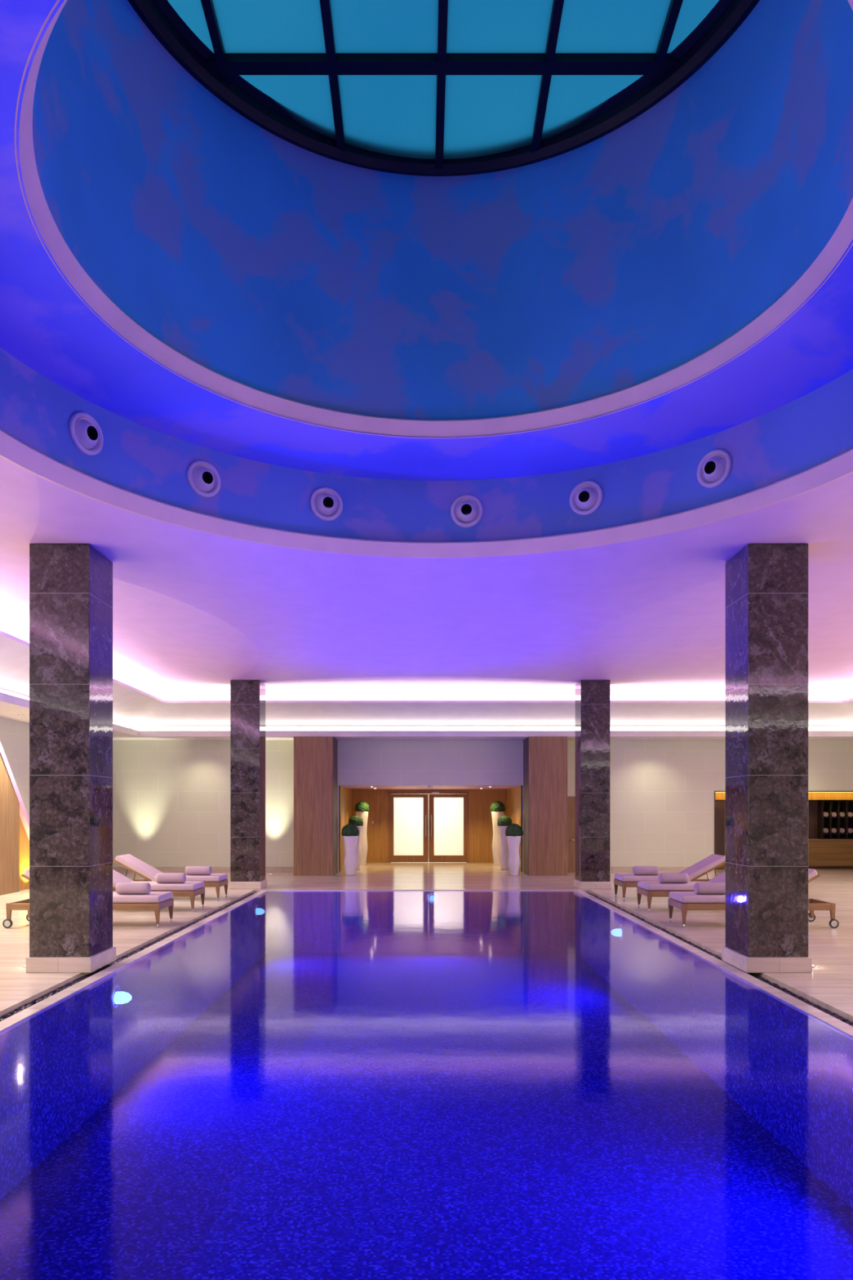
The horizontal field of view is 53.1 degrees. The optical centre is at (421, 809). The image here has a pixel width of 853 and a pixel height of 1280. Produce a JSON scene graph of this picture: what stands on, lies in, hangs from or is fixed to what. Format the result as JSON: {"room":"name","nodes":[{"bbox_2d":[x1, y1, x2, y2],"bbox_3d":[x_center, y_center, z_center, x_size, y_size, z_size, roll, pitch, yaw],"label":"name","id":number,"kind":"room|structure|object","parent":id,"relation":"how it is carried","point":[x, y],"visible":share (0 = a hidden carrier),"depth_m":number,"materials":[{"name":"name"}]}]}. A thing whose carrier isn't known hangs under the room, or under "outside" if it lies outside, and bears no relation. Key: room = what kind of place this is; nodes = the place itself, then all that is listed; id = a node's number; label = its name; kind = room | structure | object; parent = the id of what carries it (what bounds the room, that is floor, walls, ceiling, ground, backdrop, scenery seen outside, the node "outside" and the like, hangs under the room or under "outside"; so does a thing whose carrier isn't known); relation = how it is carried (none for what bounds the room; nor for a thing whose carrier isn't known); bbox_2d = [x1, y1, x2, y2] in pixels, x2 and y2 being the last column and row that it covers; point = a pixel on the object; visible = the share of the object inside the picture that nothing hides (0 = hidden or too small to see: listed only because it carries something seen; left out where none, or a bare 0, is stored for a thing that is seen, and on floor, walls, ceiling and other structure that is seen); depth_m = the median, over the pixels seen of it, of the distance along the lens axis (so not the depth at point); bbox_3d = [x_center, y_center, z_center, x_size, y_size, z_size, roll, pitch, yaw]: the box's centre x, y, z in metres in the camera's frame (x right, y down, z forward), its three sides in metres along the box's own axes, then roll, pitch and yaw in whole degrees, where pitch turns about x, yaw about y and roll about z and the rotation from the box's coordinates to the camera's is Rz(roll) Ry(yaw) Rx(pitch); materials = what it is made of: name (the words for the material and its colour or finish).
{"room":"spa","nodes":[
{"label":"spa","id":0,"kind":"room"},
{"bbox_2d":[0,717,29,817],"bbox_3d":[-7.750,-0.085,8.300,0.300,3.170,24.200,0,0,0],"label":"wall","id":1,"kind":"structure","parent":0,"point":[14,735],"depth_m":16.11,"materials":[{"name":"paint"}]},
{"bbox_2d":[0,689,129,728],"bbox_3d":[-6.743,-1.865,8.400,0.010,0.110,22.600,0,0,0],"label":"led strip","id":2,"kind":"object","parent":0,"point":[1,691],"visible":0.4,"depth_m":14.34,"materials":[{"name":"white plastic"}]},
{"bbox_2d":[338,785,351,872],"bbox_3d":[-2.040,0.458,22.375,0.120,2.085,3.850,0,0,0],"label":"wall","id":3,"kind":"structure","parent":0,"point":[345,797],"depth_m":21.56,"materials":[{"name":"brown wood"}]},
{"bbox_2d":[0,456,852,688],"bbox_3d":[1.800,-2.570,8.400,15.500,0.220,21.100,0,0,0],"label":"ceiling","id":4,"kind":"structure","parent":0,"point":[193,609],"depth_m":10.27,"materials":[{"name":"white paint"}]},
{"bbox_2d":[0,0,852,480],"bbox_3d":[0.150,-3.230,5.140,6.320,0.060,6.320,0,0,0],"label":"ceiling","id":5,"kind":"structure","parent":0,"point":[45,325],"depth_m":6.54,"materials":[{"name":"paint"}]},
{"bbox_2d":[0,347,852,542],"bbox_3d":[0.150,-2.885,5.140,6.320,0.630,6.320,0,0,0],"label":"band","id":6,"kind":"structure","parent":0,"point":[815,428],"depth_m":7.57,"materials":[{"name":"blue paint"}]},
{"bbox_2d":[0,629,153,695],"bbox_3d":[-5.943,-2.475,8.400,0.010,0.130,21.000,0,0,0],"label":"led strip","id":7,"kind":"object","parent":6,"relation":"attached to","point":[0,629],"visible":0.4,"depth_m":16.42,"materials":[{"name":"white plastic"}]},
{"bbox_2d":[68,412,103,455],"bbox_3d":[-2.588,-2.926,6.631,0.095,0.314,0.314,0,0,29],"label":"air nozzle","id":8,"kind":"object","parent":6,"relation":"attached to","point":[85,433],"visible":1,"depth_m":6.60,"materials":[{"name":"paint"}]},
{"bbox_2d":[186,460,220,497],"bbox_3d":[-1.898,-2.911,7.490,0.314,0.314,0.095,0,0,-41],"label":"air nozzle","id":9,"kind":"object","parent":6,"relation":"attached to","point":[204,477],"visible":1,"depth_m":7.48,"materials":[{"name":"paint"}]},
{"bbox_2d":[310,487,342,520],"bbox_3d":[-0.893,-2.903,8.078,0.314,0.314,0.095,0,0,-20],"label":"air nozzle","id":10,"kind":"object","parent":6,"relation":"attached to","point":[327,496],"visible":1,"depth_m":8.08,"materials":[{"name":"paint"}]},
{"bbox_2d":[0,620,852,739],"bbox_3d":[1.800,-2.180,8.270,19.000,1.020,24.340,0,0,0],"label":"cove lighting","id":11,"kind":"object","parent":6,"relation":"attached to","point":[132,706],"depth_m":19.07,"materials":[{"name":"paint"}]},
{"bbox_2d":[0,429,852,558],"bbox_3d":[0.150,-2.535,5.140,6.360,0.170,6.360,0,0,0],"label":"trim","id":12,"kind":"structure","parent":6,"relation":"attached to","point":[11,450],"depth_m":7.44,"materials":[{"name":"paint"}]},
{"bbox_2d":[450,494,483,527],"bbox_3d":[0.435,-2.894,8.244,0.314,0.314,0.095,0,0,5],"label":"air nozzle","id":13,"kind":"object","parent":6,"relation":"attached to","point":[465,504],"visible":1,"depth_m":8.25,"materials":[{"name":"paint"}]},
{"bbox_2d":[132,726,852,730],"bbox_3d":[1.800,-1.865,19.743,17.000,0.110,0.010,0,0,0],"label":"led strip","id":14,"kind":"object","parent":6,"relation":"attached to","point":[137,728],"visible":0.56,"depth_m":19.74,"materials":[{"name":"white plastic"}]},
{"bbox_2d":[155,695,849,700],"bbox_3d":[1.800,-2.475,18.943,15.400,0.130,0.010,0,0,0],"label":"led strip","id":15,"kind":"object","parent":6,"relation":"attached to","point":[162,697],"visible":0.57,"depth_m":18.94,"materials":[{"name":"white plastic"}]},
{"bbox_2d":[569,480,603,515],"bbox_3d":[1.524,-2.908,7.938,0.314,0.314,0.095,0,0,26],"label":"air nozzle","id":16,"kind":"object","parent":6,"relation":"attached to","point":[584,491],"visible":1,"depth_m":7.94,"materials":[{"name":"paint"}]},
{"bbox_2d":[697,448,732,488],"bbox_3d":[2.465,-2.896,7.228,0.095,0.314,0.314,0,0,-42],"label":"air nozzle","id":17,"kind":"object","parent":6,"relation":"attached to","point":[714,463],"visible":1,"depth_m":7.21,"materials":[{"name":"paint"}]},
{"bbox_2d":[0,862,852,1022],"bbox_3d":[1.800,1.650,10.250,18.800,0.300,28.100,0,0,0],"label":"floor","id":18,"kind":"structure","parent":0,"point":[829,986],"depth_m":12.11,"materials":[{"name":"tile"}]},
{"bbox_2d":[0,742,29,895],"bbox_3d":[-7.475,-0.060,15.035,0.230,3.120,4.070,0,0,0],"label":"enclosure","id":19,"kind":"object","parent":18,"relation":"on","point":[14,817],"visible":0.73,"depth_m":15.36,"materials":[{"name":"brown wood"}]},
{"bbox_2d":[25,543,115,973],"bbox_3d":[-3.342,-0.477,8.170,0.604,3.955,0.650,0,0,0],"label":"marble column","id":20,"kind":"structure","parent":18,"relation":"on","point":[71,584],"depth_m":7.87,"materials":[{"name":"grey stone"}]},
{"bbox_2d":[2,869,173,928],"bbox_3d":[-4.319,1.130,11.140,1.978,0.740,0.676,0,0,0],"label":"sun lounger","id":21,"kind":"object","parent":18,"relation":"on","point":[156,901],"visible":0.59,"depth_m":10.84,"materials":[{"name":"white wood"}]},
{"bbox_2d":[23,869,29,877],"bbox_3d":[-4.726,0.966,11.140,0.667,0.412,0.610,0,0,0],"label":"cushion","id":22,"kind":"object","parent":21,"relation":"on","point":[26,874],"depth_m":10.84,"materials":[{"name":"fabric"}]},
{"bbox_2d":[115,882,151,894],"bbox_3d":[-3.730,1.017,11.040,0.410,0.154,0.159,0,0,0],"label":"rolled towel","id":23,"kind":"object","parent":21,"relation":"on","point":[122,888],"visible":1,"depth_m":10.97,"materials":[{"name":"fabric"}]},
{"bbox_2d":[112,869,204,911],"bbox_3d":[-4.319,1.130,12.800,1.978,0.740,0.676,0,0,0],"label":"sun lounger","id":24,"kind":"object","parent":18,"relation":"on","point":[188,889],"visible":0.24,"depth_m":12.50,"materials":[{"name":"fabric"}]},
{"bbox_2d":[112,869,133,888],"bbox_3d":[-4.726,0.966,12.800,0.667,0.412,0.610,0,0,0],"label":"cushion","id":25,"kind":"object","parent":24,"relation":"on","point":[117,877],"depth_m":12.82,"materials":[{"name":"fabric"}]},
{"bbox_2d":[155,872,186,883],"bbox_3d":[-3.730,1.017,12.700,0.410,0.154,0.159,0,0,0],"label":"rolled towel","id":26,"kind":"object","parent":24,"relation":"on","point":[162,877],"visible":1,"depth_m":12.63,"materials":[{"name":"fabric"}]},
{"bbox_2d":[112,853,227,901],"bbox_3d":[-4.319,1.130,14.360,1.978,0.740,0.676,0,0,0],"label":"sun lounger","id":27,"kind":"object","parent":18,"relation":"on","point":[128,861],"visible":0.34,"depth_m":14.09,"materials":[{"name":"fabric"}]},
{"bbox_2d":[115,853,162,879],"bbox_3d":[-4.726,0.966,14.360,0.667,0.412,0.610,0,0,0],"label":"cushion","id":28,"kind":"object","parent":27,"relation":"on","point":[128,861],"depth_m":14.09,"materials":[{"name":"fabric"}]},
{"bbox_2d":[185,866,211,875],"bbox_3d":[-3.730,1.017,14.260,0.410,0.154,0.159,0,0,0],"label":"rolled towel","id":29,"kind":"object","parent":27,"relation":"on","point":[189,870],"visible":1,"depth_m":14.19,"materials":[{"name":"fabric"}]},
{"bbox_2d":[228,680,266,888],"bbox_3d":[-3.342,-0.477,16.450,0.604,3.955,0.650,0,0,0],"label":"marble column","id":30,"kind":"structure","parent":18,"relation":"on","point":[247,697],"depth_m":16.15,"materials":[{"name":"grey stone"}]},
{"bbox_2d":[341,823,359,875],"bbox_3d":[-1.640,0.903,19.620,0.429,1.193,0.428,0,0,0],"label":"planter","id":31,"kind":"object","parent":18,"relation":"on","point":[350,832],"visible":1,"depth_m":19.49,"materials":[{"name":"white ceramic"}]},
{"bbox_2d":[347,815,363,870],"bbox_3d":[-1.650,0.815,21.350,0.397,1.371,0.397,0,0,0],"label":"planter","id":32,"kind":"object","parent":18,"relation":"on","point":[357,820],"visible":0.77,"depth_m":21.24,"materials":[{"name":"white ceramic"}]},
{"bbox_2d":[354,800,369,865],"bbox_3d":[-1.620,0.626,23.200,0.429,1.748,0.429,0,0,0],"label":"planter","id":33,"kind":"object","parent":18,"relation":"on","point":[362,808],"visible":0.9,"depth_m":23.07,"materials":[{"name":"white ceramic"}]},
{"bbox_2d":[0,890,852,1279],"bbox_3d":[0.000,2.075,7.055,6.270,1.150,17.910,0,0,0],"label":"swimming pool","id":34,"kind":"object","parent":18,"relation":"in","point":[375,1122],"visible":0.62,"depth_m":6.76,"materials":[{"name":"blue liquid"}]},
{"bbox_2d":[110,984,131,1010],"bbox_3d":[-2.765,1.740,7.900,0.150,0.240,0.240,0,0,0],"label":"pool light","id":35,"kind":"object","parent":34,"relation":"attached to","point":[120,997],"visible":1,"depth_m":7.86,"materials":[{"name":"glass"}]},
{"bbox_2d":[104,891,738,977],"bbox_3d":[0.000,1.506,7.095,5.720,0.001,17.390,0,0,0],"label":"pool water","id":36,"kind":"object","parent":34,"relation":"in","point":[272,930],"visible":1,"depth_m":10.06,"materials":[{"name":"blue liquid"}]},
{"bbox_2d":[0,893,852,1026],"bbox_3d":[-0.003,1.545,9.247,6.300,0.034,13.541,0,0,0],"label":"drain grate","id":37,"kind":"object","parent":18,"relation":"in","point":[775,985],"visible":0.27,"depth_m":7.91,"materials":[{"name":"black metal"}]},
{"bbox_2d":[489,800,505,865],"bbox_3d":[2.070,0.627,23.200,0.429,1.747,0.429,0,0,0],"label":"planter","id":38,"kind":"object","parent":18,"relation":"on","point":[497,808],"visible":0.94,"depth_m":23.07,"materials":[{"name":"white ceramic"}]},
{"bbox_2d":[497,814,512,870],"bbox_3d":[2.081,0.815,21.351,0.396,1.371,0.395,0,0,0],"label":"planter","id":39,"kind":"object","parent":18,"relation":"on","point":[503,822],"visible":0.85,"depth_m":21.23,"materials":[{"name":"white ceramic"}]},
{"bbox_2d":[505,823,523,875],"bbox_3d":[2.130,0.904,19.620,0.429,1.192,0.428,0,0,0],"label":"planter","id":40,"kind":"object","parent":18,"relation":"on","point":[513,832],"visible":1,"depth_m":19.49,"materials":[{"name":"white ceramic"}]},
{"bbox_2d":[573,680,611,888],"bbox_3d":[3.292,-0.477,16.450,0.604,3.955,0.650,0,0,0],"label":"marble column","id":41,"kind":"structure","parent":18,"relation":"on","point":[593,697],"depth_m":16.15,"materials":[{"name":"grey stone"}]},
{"bbox_2d":[613,853,725,901],"bbox_3d":[4.299,1.130,14.360,1.978,0.740,0.676,0,0,0],"label":"sun lounger","id":42,"kind":"object","parent":18,"relation":"on","point":[712,862],"visible":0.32,"depth_m":14.09,"materials":[{"name":"fabric"}]},
{"bbox_2d":[632,866,659,875],"bbox_3d":[3.750,1.017,14.260,0.410,0.154,0.159,0,0,0],"label":"rolled towel","id":43,"kind":"object","parent":42,"relation":"on","point":[637,870],"visible":1,"depth_m":14.19,"materials":[{"name":"fabric"}]},
{"bbox_2d":[680,853,725,879],"bbox_3d":[4.706,0.966,14.360,0.667,0.412,0.610,0,0,0],"label":"cushion","id":44,"kind":"object","parent":42,"relation":"on","point":[712,862],"depth_m":14.09,"materials":[{"name":"fabric"}]},
{"bbox_2d":[636,871,725,911],"bbox_3d":[4.299,1.130,12.800,1.978,0.740,0.676,0,0,0],"label":"sun lounger","id":45,"kind":"object","parent":18,"relation":"on","point":[649,889],"visible":0.23,"depth_m":12.50,"materials":[{"name":"fabric"}]},
{"bbox_2d":[658,872,688,883],"bbox_3d":[3.750,1.017,12.700,0.410,0.154,0.159,0,0,0],"label":"rolled towel","id":46,"kind":"object","parent":45,"relation":"on","point":[664,877],"visible":1,"depth_m":12.63,"materials":[{"name":"fabric"}]},
{"bbox_2d":[707,871,725,882],"bbox_3d":[4.706,0.966,12.800,0.667,0.412,0.610,0,0,0],"label":"cushion","id":47,"kind":"object","parent":45,"relation":"on","point":[721,877],"depth_m":12.89,"materials":[{"name":"fabric"}]},
{"bbox_2d":[715,800,724,869],"bbox_3d":[7.350,0.630,21.840,0.660,1.740,0.480,0,0,0],"label":"tall cabinet","id":48,"kind":"object","parent":18,"relation":"on","point":[719,804],"visible":0.25,"depth_m":21.60,"materials":[{"name":"brown wood"}]},
{"bbox_2d":[668,868,839,928],"bbox_3d":[4.299,1.130,11.140,1.978,0.740,0.676,0,0,0],"label":"sun lounger","id":49,"kind":"object","parent":18,"relation":"on","point":[685,901],"visible":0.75,"depth_m":10.84,"materials":[{"name":"fabric"}]},
{"bbox_2d":[693,882,725,894],"bbox_3d":[3.750,1.017,11.040,0.410,0.154,0.159,0,0,0],"label":"rolled towel","id":50,"kind":"object","parent":49,"relation":"on","point":[701,888],"visible":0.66,"depth_m":10.98,"materials":[{"name":"fabric"}]},
{"bbox_2d":[808,868,817,879],"bbox_3d":[4.706,0.966,11.140,0.667,0.412,0.610,0,0,0],"label":"cushion","id":51,"kind":"object","parent":49,"relation":"on","point":[812,873],"depth_m":10.84,"materials":[{"name":"fabric"}]},
{"bbox_2d":[722,543,812,973],"bbox_3d":[3.292,-0.477,8.170,0.604,3.955,0.650,0,0,0],"label":"marble column","id":52,"kind":"structure","parent":18,"relation":"on","point":[766,584],"depth_m":7.87,"materials":[{"name":"grey stone"}]},
{"bbox_2d":[808,838,852,868],"bbox_3d":[9.890,1.123,21.830,2.620,0.755,0.520,0,0,0],"label":"cabinet","id":53,"kind":"object","parent":18,"relation":"on","point":[822,853],"depth_m":21.59,"materials":[{"name":"brown wood"}]},
{"bbox_2d":[808,800,817,838],"bbox_3d":[9.770,0.252,22.000,0.840,0.984,0.100,0,0,0],"label":"board","id":54,"kind":"object","parent":53,"relation":"on","point":[812,805],"visible":0.36,"depth_m":21.95,"materials":[{"name":"brown wood"}]},
{"bbox_2d":[808,838,852,840],"bbox_3d":[9.890,0.762,21.830,2.620,0.035,0.520,0,0,0],"label":"countertop","id":55,"kind":"structure","parent":53,"relation":"on","point":[809,839],"depth_m":21.57,"materials":[{"name":"brown wood"}]},
{"bbox_2d":[817,800,852,839],"bbox_3d":[10.713,0.255,21.865,1.043,0.980,0.330,0,0,0],"label":"towel shelf","id":56,"kind":"object","parent":53,"relation":"on","point":[828,822],"visible":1,"depth_m":21.86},
{"bbox_2d":[822,812,828,817],"bbox_3d":[10.303,0.121,21.830,0.128,0.124,0.240,0,0,0],"label":"folded towel","id":57,"kind":"object","parent":56,"relation":"on","point":[824,814],"visible":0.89,"depth_m":21.72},
{"bbox_2d":[822,827,828,832],"bbox_3d":[10.303,0.531,21.830,0.128,0.124,0.240,0,0,0],"label":"folded towel","id":58,"kind":"object","parent":56,"relation":"on","point":[824,830],"visible":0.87,"depth_m":21.72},
{"bbox_2d":[831,812,836,817],"bbox_3d":[10.511,0.121,21.830,0.128,0.124,0.240,0,0,0],"label":"folded towel","id":59,"kind":"object","parent":56,"relation":"on","point":[833,814],"visible":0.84,"depth_m":21.72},
{"bbox_2d":[831,827,836,832],"bbox_3d":[10.511,0.531,21.830,0.128,0.124,0.240,0,0,0],"label":"folded towel","id":60,"kind":"object","parent":56,"relation":"on","point":[833,830],"visible":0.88,"depth_m":21.72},
{"bbox_2d":[839,812,844,817],"bbox_3d":[10.717,0.121,21.830,0.128,0.124,0.240,0,0,0],"label":"folded towel","id":61,"kind":"object","parent":56,"relation":"on","point":[841,814],"visible":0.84,"depth_m":21.72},
{"bbox_2d":[839,827,844,832],"bbox_3d":[10.717,0.531,21.830,0.128,0.124,0.240,0,0,0],"label":"folded towel","id":62,"kind":"object","parent":56,"relation":"on","point":[841,830],"visible":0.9,"depth_m":21.72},
{"bbox_2d":[847,812,852,817],"bbox_3d":[10.925,0.121,21.830,0.128,0.124,0.240,0,0,0],"label":"folded towel","id":63,"kind":"object","parent":56,"relation":"on","point":[849,814],"visible":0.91,"depth_m":21.72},
{"bbox_2d":[847,827,852,832],"bbox_3d":[10.925,0.531,21.830,0.128,0.124,0.240,0,0,0],"label":"folded towel","id":64,"kind":"object","parent":56,"relation":"on","point":[849,830],"visible":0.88,"depth_m":21.71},
{"bbox_2d":[391,793,466,862],"bbox_3d":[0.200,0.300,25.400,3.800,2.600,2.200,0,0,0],"label":"door frame","id":65,"kind":"structure","parent":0,"point":[391,793],"depth_m":25.36,"materials":[{"name":"paint"}]},
{"bbox_2d":[351,789,506,862],"bbox_3d":[0.220,0.458,24.297,4.400,2.085,0.145,0,0,0],"label":"wall","id":66,"kind":"structure","parent":0,"point":[481,828],"depth_m":24.25,"materials":[{"name":"brown wood"}]},
{"bbox_2d":[388,791,469,862],"bbox_3d":[0.200,0.490,24.269,2.296,2.020,0.161,0,0,0],"label":"door","id":67,"kind":"structure","parent":66,"relation":"in","point":[423,828],"depth_m":24.27,"materials":[{"name":"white glass"}]},
{"bbox_2d":[340,785,521,789],"bbox_3d":[0.220,-0.642,22.375,4.640,0.115,3.850,0,0,0],"label":"ceiling","id":68,"kind":"structure","parent":0,"point":[352,787],"depth_m":22.24,"materials":[{"name":"white paint"}]},
{"bbox_2d":[32,0,852,419],"bbox_3d":[0.150,-4.465,5.140,4.660,2.170,4.660,0,0,0],"label":"dome","id":69,"kind":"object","parent":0,"point":[613,262],"depth_m":6.69,"materials":[{"name":"paint"}]},
{"bbox_2d":[13,0,852,438],"bbox_3d":[0.150,-3.322,5.140,4.720,0.135,4.720,0,0,0],"label":"trim","id":70,"kind":"structure","parent":69,"relation":"attached to","point":[809,282],"depth_m":6.25,"materials":[{"name":"paint"}]},
{"bbox_2d":[127,0,759,176],"bbox_3d":[0.150,-5.560,5.140,4.470,0.220,4.470,0,0,0],"label":"window","id":71,"kind":"structure","parent":69,"relation":"in","point":[411,87],"depth_m":6.35,"materials":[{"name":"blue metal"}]},
{"bbox_2d":[112,739,852,872],"bbox_3d":[1.650,-0.085,20.550,19.100,3.170,0.300,0,0,0],"label":"wall","id":72,"kind":"structure","parent":0,"point":[171,797],"depth_m":20.40,"materials":[{"name":"paint"}]},
{"bbox_2d":[293,736,337,875],"bbox_3d":[-2.461,-0.083,19.898,0.898,3.165,0.995,0,0,0],"label":"wall panel","id":73,"kind":"object","parent":72,"relation":"attached to","point":[315,757],"visible":1,"depth_m":19.40,"materials":[{"name":"brown wood"}]},
{"bbox_2d":[112,866,715,872],"bbox_3d":[-0.300,1.430,20.390,14.600,0.140,0.020,0,0,0],"label":"baseboard","id":74,"kind":"structure","parent":72,"relation":"attached to","point":[120,869],"depth_m":20.38,"materials":[{"name":"beige stone"}]},
{"bbox_2d":[523,736,567,875],"bbox_3d":[2.876,-0.083,19.898,0.888,3.165,0.995,0,0,0],"label":"wall panel","id":75,"kind":"object","parent":72,"relation":"attached to","point":[544,757],"visible":1,"depth_m":19.40,"materials":[{"name":"brown wood"}]},
{"bbox_2d":[567,796,575,872],"bbox_3d":[3.950,0.590,20.359,1.100,1.820,0.082,0,0,0],"label":"door","id":76,"kind":"structure","parent":72,"relation":"in","point":[571,800],"depth_m":20.37,"materials":[{"name":"brown wood"}]},
{"bbox_2d":[714,791,852,853],"bbox_3d":[9.100,0.525,20.544,4.200,1.950,0.312,0,0,0],"label":"trim","id":77,"kind":"structure","parent":72,"relation":"attached to","point":[714,791],"depth_m":20.39,"materials":[{"name":"brown wood"}]},
{"bbox_2d":[506,785,522,871],"bbox_3d":[2.480,0.458,22.375,0.120,2.085,3.850,0,0,0],"label":"wall","id":78,"kind":"structure","parent":0,"point":[514,802],"depth_m":21.81,"materials":[{"name":"brown wood"}]},
{"bbox_2d":[724,800,852,867],"bbox_3d":[9.050,0.475,21.450,4.300,2.050,1.500,0,0,0],"label":"wall","id":79,"kind":"structure","parent":0,"point":[725,800],"depth_m":22.10,"materials":[{"name":"brown wood"}]},
{"bbox_2d":[715,792,852,799],"bbox_3d":[9.100,-0.352,21.590,4.160,0.205,0.020,0,0,0],"label":"valance","id":80,"kind":"object","parent":79,"relation":"attached to","point":[718,796],"visible":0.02,"depth_m":21.58,"materials":[{"name":"brown wood"}]},
{"bbox_2d":[715,791,852,792],"bbox_3d":[9.100,-0.448,21.390,4.100,0.015,0.020,0,0,0],"label":"led strip","id":81,"kind":"object","parent":79,"relation":"attached to","point":[715,792],"visible":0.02,"depth_m":21.39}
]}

